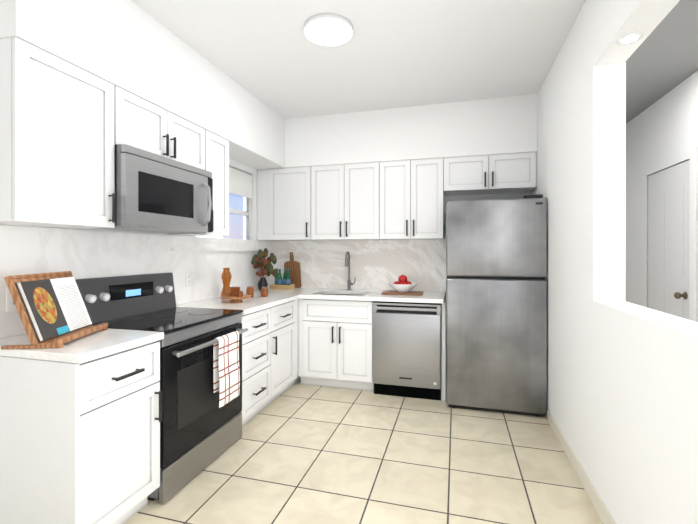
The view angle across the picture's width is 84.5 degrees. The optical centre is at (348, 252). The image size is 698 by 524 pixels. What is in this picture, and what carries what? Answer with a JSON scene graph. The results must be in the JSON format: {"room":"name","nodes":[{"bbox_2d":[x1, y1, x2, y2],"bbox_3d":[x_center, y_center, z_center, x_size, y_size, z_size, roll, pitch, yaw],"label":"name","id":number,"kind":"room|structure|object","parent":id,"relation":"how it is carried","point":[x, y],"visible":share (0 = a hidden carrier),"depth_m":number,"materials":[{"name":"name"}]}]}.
{"room":"kitchen","nodes":[
{"label":"kitchen","id":0,"kind":"room"},
{"bbox_2d":[0,0,284,337],"bbox_3d":[-1.555,-0.048,1.749,0.460,2.700,5.820,0,0,16],"label":"wall","id":1,"kind":"structure","parent":0,"point":[130,46],"depth_m":2.37,"materials":[{"name":"paint"}]},
{"bbox_2d":[6,288,16,311],"bbox_3d":[-1.621,0.227,1.861,0.008,0.116,0.072,0,0,16],"label":"electrical outlet","id":2,"kind":"object","parent":1,"relation":"attached to","point":[10,306],"visible":0.33,"depth_m":1.84,"materials":[{"name":"plastic"}]},
{"bbox_2d":[0,37,115,228],"bbox_3d":[-1.449,-0.509,1.849,0.366,0.758,0.481,0,0,16],"label":"upper cabinet","id":3,"kind":"object","parent":1,"relation":"attached to","point":[56,142],"visible":1,"depth_m":1.74,"materials":[{"name":"white wood"}]},
{"bbox_2d":[114,86,204,169],"bbox_3d":[-1.282,-0.733,2.451,0.366,0.312,0.762,0,0,16],"label":"upper cabinet","id":4,"kind":"object","parent":1,"relation":"attached to","point":[141,123],"visible":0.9,"depth_m":2.33,"materials":[{"name":"white wood"}]},
{"bbox_2d":[90,144,212,232],"bbox_3d":[-1.238,-0.356,2.439,0.456,0.437,0.758,0,0,16],"label":"microwave","id":5,"kind":"object","parent":4,"relation":"attached to","point":[155,193],"visible":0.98,"depth_m":2.28,"materials":[{"name":"metal"}]},
{"bbox_2d":[185,272,191,286],"bbox_3d":[-1.283,0.215,3.075,0.008,0.116,0.072,0,0,16],"label":"electrical outlet","id":6,"kind":"object","parent":1,"relation":"attached to","point":[188,278],"visible":1,"depth_m":3.07,"materials":[{"name":"plastic"}]},
{"bbox_2d":[168,130,228,235],"bbox_3d":[-1.138,-0.511,2.966,0.366,0.758,0.302,0,0,16],"label":"upper cabinet","id":7,"kind":"object","parent":1,"relation":"attached to","point":[217,156],"visible":0.4,"depth_m":2.95,"materials":[{"name":"white wood"}]},
{"bbox_2d":[196,166,251,239],"bbox_3d":[-1.187,-0.435,3.647,0.090,0.792,0.925,0,0,16],"label":"window","id":8,"kind":"structure","parent":1,"relation":"in","point":[240,188],"depth_m":3.89,"materials":[{"name":"clear glass"}]},
{"bbox_2d":[123,379,602,523],"bbox_3d":[0.321,1.327,1.685,4.070,0.050,6.900,0,0,16],"label":"floor","id":9,"kind":"structure","parent":0,"point":[297,452],"depth_m":2.29,"materials":[{"name":"tile"}]},
{"bbox_2d":[0,341,161,523],"bbox_3d":[-1.306,0.873,1.825,0.656,0.858,0.456,0,0,16],"label":"base cabinet","id":10,"kind":"object","parent":9,"relation":"on","point":[79,443],"visible":1,"depth_m":1.62,"materials":[{"name":"white wood"}]},
{"bbox_2d":[0,328,163,363],"bbox_3d":[-1.313,0.424,1.825,0.643,0.035,0.458,0,0,16],"label":"countertop","id":11,"kind":"structure","parent":10,"relation":"on","point":[95,345],"depth_m":1.70,"materials":[{"name":"stone"}]},
{"bbox_2d":[1,271,107,349],"bbox_3d":[-1.364,0.252,1.813,0.236,0.308,0.424,0,0,-6],"label":"cookbook stand","id":12,"kind":"object","parent":11,"relation":"on","point":[59,341],"visible":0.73,"depth_m":1.63,"materials":[{"name":"brown wood"}]},
{"bbox_2d":[15,277,91,341],"bbox_3d":[-1.371,0.253,1.812,0.108,0.255,0.388,0,0,-6],"label":"cookbook","id":13,"kind":"object","parent":12,"relation":"on","point":[54,307],"visible":1,"depth_m":1.76,"materials":[{"name":"paper"}]},
{"bbox_2d":[75,272,247,503],"bbox_3d":[-1.114,0.726,2.406,0.686,1.150,0.758,0,0,16],"label":"range","id":14,"kind":"object","parent":9,"relation":"on","point":[200,430],"visible":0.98,"depth_m":2.25,"materials":[{"name":"metal"}]},
{"bbox_2d":[213,331,239,407],"bbox_3d":[-0.762,0.724,2.412,0.051,0.418,0.221,0,0,16],"label":"hanging towel","id":15,"kind":"object","parent":14,"relation":"hanging from","point":[226,376],"visible":0.98,"depth_m":2.38,"materials":[{"name":"white fabric"}]},
{"bbox_2d":[239,306,274,425],"bbox_3d":[-0.989,0.871,3.035,0.618,0.858,0.506,0,0,16],"label":"base cabinet","id":16,"kind":"object","parent":9,"relation":"on","point":[269,355],"depth_m":2.95,"materials":[{"name":"white wood"}]},
{"bbox_2d":[176,292,300,314],"bbox_3d":[-0.907,0.422,3.247,0.660,0.035,0.960,0,0,16],"label":"countertop","id":17,"kind":"structure","parent":16,"relation":"on","point":[258,302],"depth_m":3.10,"materials":[{"name":"stone"}]},
{"bbox_2d":[220,268,231,298],"bbox_3d":[-1.068,0.270,3.348,0.100,0.268,0.100,0,0,16],"label":"vase","id":18,"kind":"object","parent":17,"relation":"on","point":[226,276],"visible":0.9,"depth_m":3.32,"materials":[{"name":"brown wood"}]},
{"bbox_2d":[221,287,250,302],"bbox_3d":[-0.914,0.344,3.118,0.236,0.120,0.236,0,0,16],"label":"tray","id":19,"kind":"object","parent":17,"relation":"on","point":[236,295],"visible":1,"depth_m":3.08,"materials":[{"name":"brown wood"}]},
{"bbox_2d":[246,286,253,297],"bbox_3d":[-0.886,0.354,3.443,0.066,0.099,0.065,0,0,16],"label":"jar","id":20,"kind":"object","parent":17,"relation":"on","point":[249,290],"visible":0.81,"depth_m":3.42,"materials":[{"name":"brown wood"}]},
{"bbox_2d":[261,287,267,296],"bbox_3d":[-0.768,0.359,3.493,0.066,0.089,0.065,0,0,16],"label":"jar","id":21,"kind":"object","parent":17,"relation":"on","point":[264,291],"visible":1,"depth_m":3.47,"materials":[{"name":"brown wood"}]},
{"bbox_2d":[275,299,298,398],"bbox_3d":[-0.861,0.870,3.493,0.618,0.858,0.560,0,0,16],"label":"base cabinet","id":22,"kind":"object","parent":9,"relation":"on","point":[286,314],"depth_m":3.45,"materials":[{"name":"white wood"}]},
{"bbox_2d":[254,287,445,303],"bbox_3d":[-0.053,0.421,3.867,1.973,0.035,0.692,0,0,16],"label":"countertop","id":23,"kind":"structure","parent":22,"relation":"on","point":[322,293],"depth_m":3.59,"materials":[{"name":"stone"}]},
{"bbox_2d":[251,248,277,290],"bbox_3d":[-0.867,0.179,3.964,0.263,0.447,0.314,0,0,16],"label":"flower vase","id":24,"kind":"object","parent":23,"relation":"on","point":[261,261],"visible":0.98,"depth_m":3.96,"materials":[{"name":"ceramic"}]},
{"bbox_2d":[284,252,301,287],"bbox_3d":[-0.638,0.201,4.335,0.190,0.408,0.080,0,0,16],"label":"cutting board","id":25,"kind":"object","parent":23,"relation":"on","point":[292,266],"visible":0.9,"depth_m":4.32,"materials":[{"name":"brown wood"}]},
{"bbox_2d":[345,251,355,289],"bbox_3d":[0.012,0.196,4.044,0.102,0.414,0.143,0,0,16],"label":"faucet","id":26,"kind":"object","parent":23,"relation":"on","point":[347,263],"visible":1,"depth_m":4.08,"materials":[{"name":"silver metal"}]},
{"bbox_2d":[381,275,423,295],"bbox_3d":[0.521,0.304,3.725,0.380,0.197,0.284,0,0,16],"label":"fruit bowl","id":27,"kind":"object","parent":23,"relation":"on","point":[402,285],"visible":1,"depth_m":3.66,"materials":[{"name":"white ceramic"}]},
{"bbox_2d":[298,294,373,390],"bbox_3d":[-0.058,0.870,3.907,0.742,0.858,0.618,0,0,16],"label":"base cabinet","id":28,"kind":"object","parent":9,"relation":"on","point":[335,343],"depth_m":3.61,"materials":[{"name":"white wood"}]},
{"bbox_2d":[254,288,317,292],"bbox_3d":[-0.694,0.421,4.013,0.660,0.035,0.330,0,0,16],"label":"countertop","id":29,"kind":"structure","parent":28,"relation":"on","point":[271,290],"depth_m":4.06,"materials":[{"name":"stone"}]},
{"bbox_2d":[270,269,294,289],"bbox_3d":[-0.734,0.292,4.231,0.230,0.222,0.140,0,0,16],"label":"bottles","id":30,"kind":"object","parent":29,"relation":"on","point":[285,285],"visible":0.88,"depth_m":4.19,"materials":[{"name":"glass"}]},
{"bbox_2d":[373,301,441,400],"bbox_3d":[0.590,0.871,3.712,0.604,0.856,0.642,0,0,16],"label":"dishwasher","id":31,"kind":"object","parent":9,"relation":"on","point":[406,349],"visible":0.98,"depth_m":3.41,"materials":[{"name":"metal"}]},
{"bbox_2d":[441,296,445,401],"bbox_3d":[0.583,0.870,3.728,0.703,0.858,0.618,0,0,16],"label":"end panel","id":32,"kind":"object","parent":9,"relation":"on","point":[443,328],"depth_m":3.34,"materials":[{"name":"white wood"}]},
{"bbox_2d":[446,194,546,416],"bbox_3d":[1.272,0.423,3.438,0.764,1.752,0.741,0,0,16],"label":"refrigerator","id":33,"kind":"object","parent":9,"relation":"on","point":[496,307],"visible":1,"depth_m":3.08,"materials":[{"name":"metal"}]},
{"bbox_2d":[271,94,536,291],"bbox_3d":[0.404,-0.051,3.986,3.035,2.700,0.460,0,0,16],"label":"wall","id":34,"kind":"structure","parent":0,"point":[500,125],"depth_m":3.87,"materials":[{"name":"paint"}]},
{"bbox_2d":[257,169,284,240],"bbox_3d":[-0.860,-0.513,4.279,0.197,0.758,0.328,0,0,16],"label":"upper cabinet","id":35,"kind":"object","parent":34,"relation":"attached to","point":[264,176],"depth_m":4.13,"materials":[{"name":"white wood"}]},
{"bbox_2d":[273,166,316,239],"bbox_3d":[-0.559,-0.513,4.195,0.539,0.758,0.328,0,0,16],"label":"upper cabinet","id":36,"kind":"object","parent":34,"relation":"attached to","point":[294,188],"depth_m":4.03,"materials":[{"name":"white wood"}]},
{"bbox_2d":[317,162,384,239],"bbox_3d":[-0.007,-0.512,4.041,0.831,0.758,0.328,0,0,16],"label":"upper cabinet","id":37,"kind":"object","parent":34,"relation":"attached to","point":[350,197],"depth_m":3.87,"materials":[{"name":"white wood"}]},
{"bbox_2d":[385,158,444,239],"bbox_3d":[0.611,-0.512,3.869,0.667,0.758,0.328,0,0,16],"label":"upper cabinet","id":38,"kind":"object","parent":34,"relation":"attached to","point":[396,200],"depth_m":3.70,"materials":[{"name":"white wood"}]},
{"bbox_2d":[445,152,536,195],"bbox_3d":[1.321,-0.735,3.671,0.803,0.312,0.328,0,0,16],"label":"upper cabinet","id":39,"kind":"object","parent":34,"relation":"attached to","point":[513,172],"depth_m":3.52,"materials":[{"name":"white wood"}]},
{"bbox_2d":[131,0,697,123],"bbox_3d":[0.321,-1.423,1.682,4.070,0.050,6.900,0,0,16],"label":"ceiling","id":40,"kind":"structure","parent":0,"point":[389,54],"depth_m":2.66,"materials":[{"name":"paint"}]},
{"bbox_2d":[304,13,352,45],"bbox_3d":[-0.128,-1.377,2.398,0.310,0.044,0.310,0,0,16],"label":"ceiling light","id":41,"kind":"object","parent":40,"relation":"attached to","point":[327,29],"visible":1,"depth_m":2.35,"materials":[{"name":"white plastic"}]},
{"bbox_2d":[530,0,697,523],"bbox_3d":[1.190,-0.048,1.442,0.157,2.700,6.700,0,0,16],"label":"wall","id":42,"kind":"structure","parent":0,"point":[622,396],"depth_m":1.98,"materials":[{"name":"paint"}]},
{"bbox_2d":[616,32,643,44],"bbox_3d":[1.284,-0.975,1.757,0.104,0.006,0.104,0,0,16],"label":"recessed light","id":43,"kind":"object","parent":42,"relation":"in","point":[629,38],"visible":1,"depth_m":1.75,"materials":[{"name":"white"}]},
{"bbox_2d":[626,71,697,305],"bbox_3d":[2.254,-0.048,1.207,0.132,2.700,6.820,0,0,16],"label":"wall","id":44,"kind":"structure","parent":0,"point":[664,127],"depth_m":3.73,"materials":[{"name":"paint"}]},
{"bbox_2d":[643,147,697,321],"bbox_3d":[2.756,0.244,3.378,0.087,2.110,0.850,0,0,16],"label":"door","id":45,"kind":"structure","parent":44,"relation":"in","point":[670,235],"depth_m":3.28,"materials":[{"name":"paint"}]}
]}

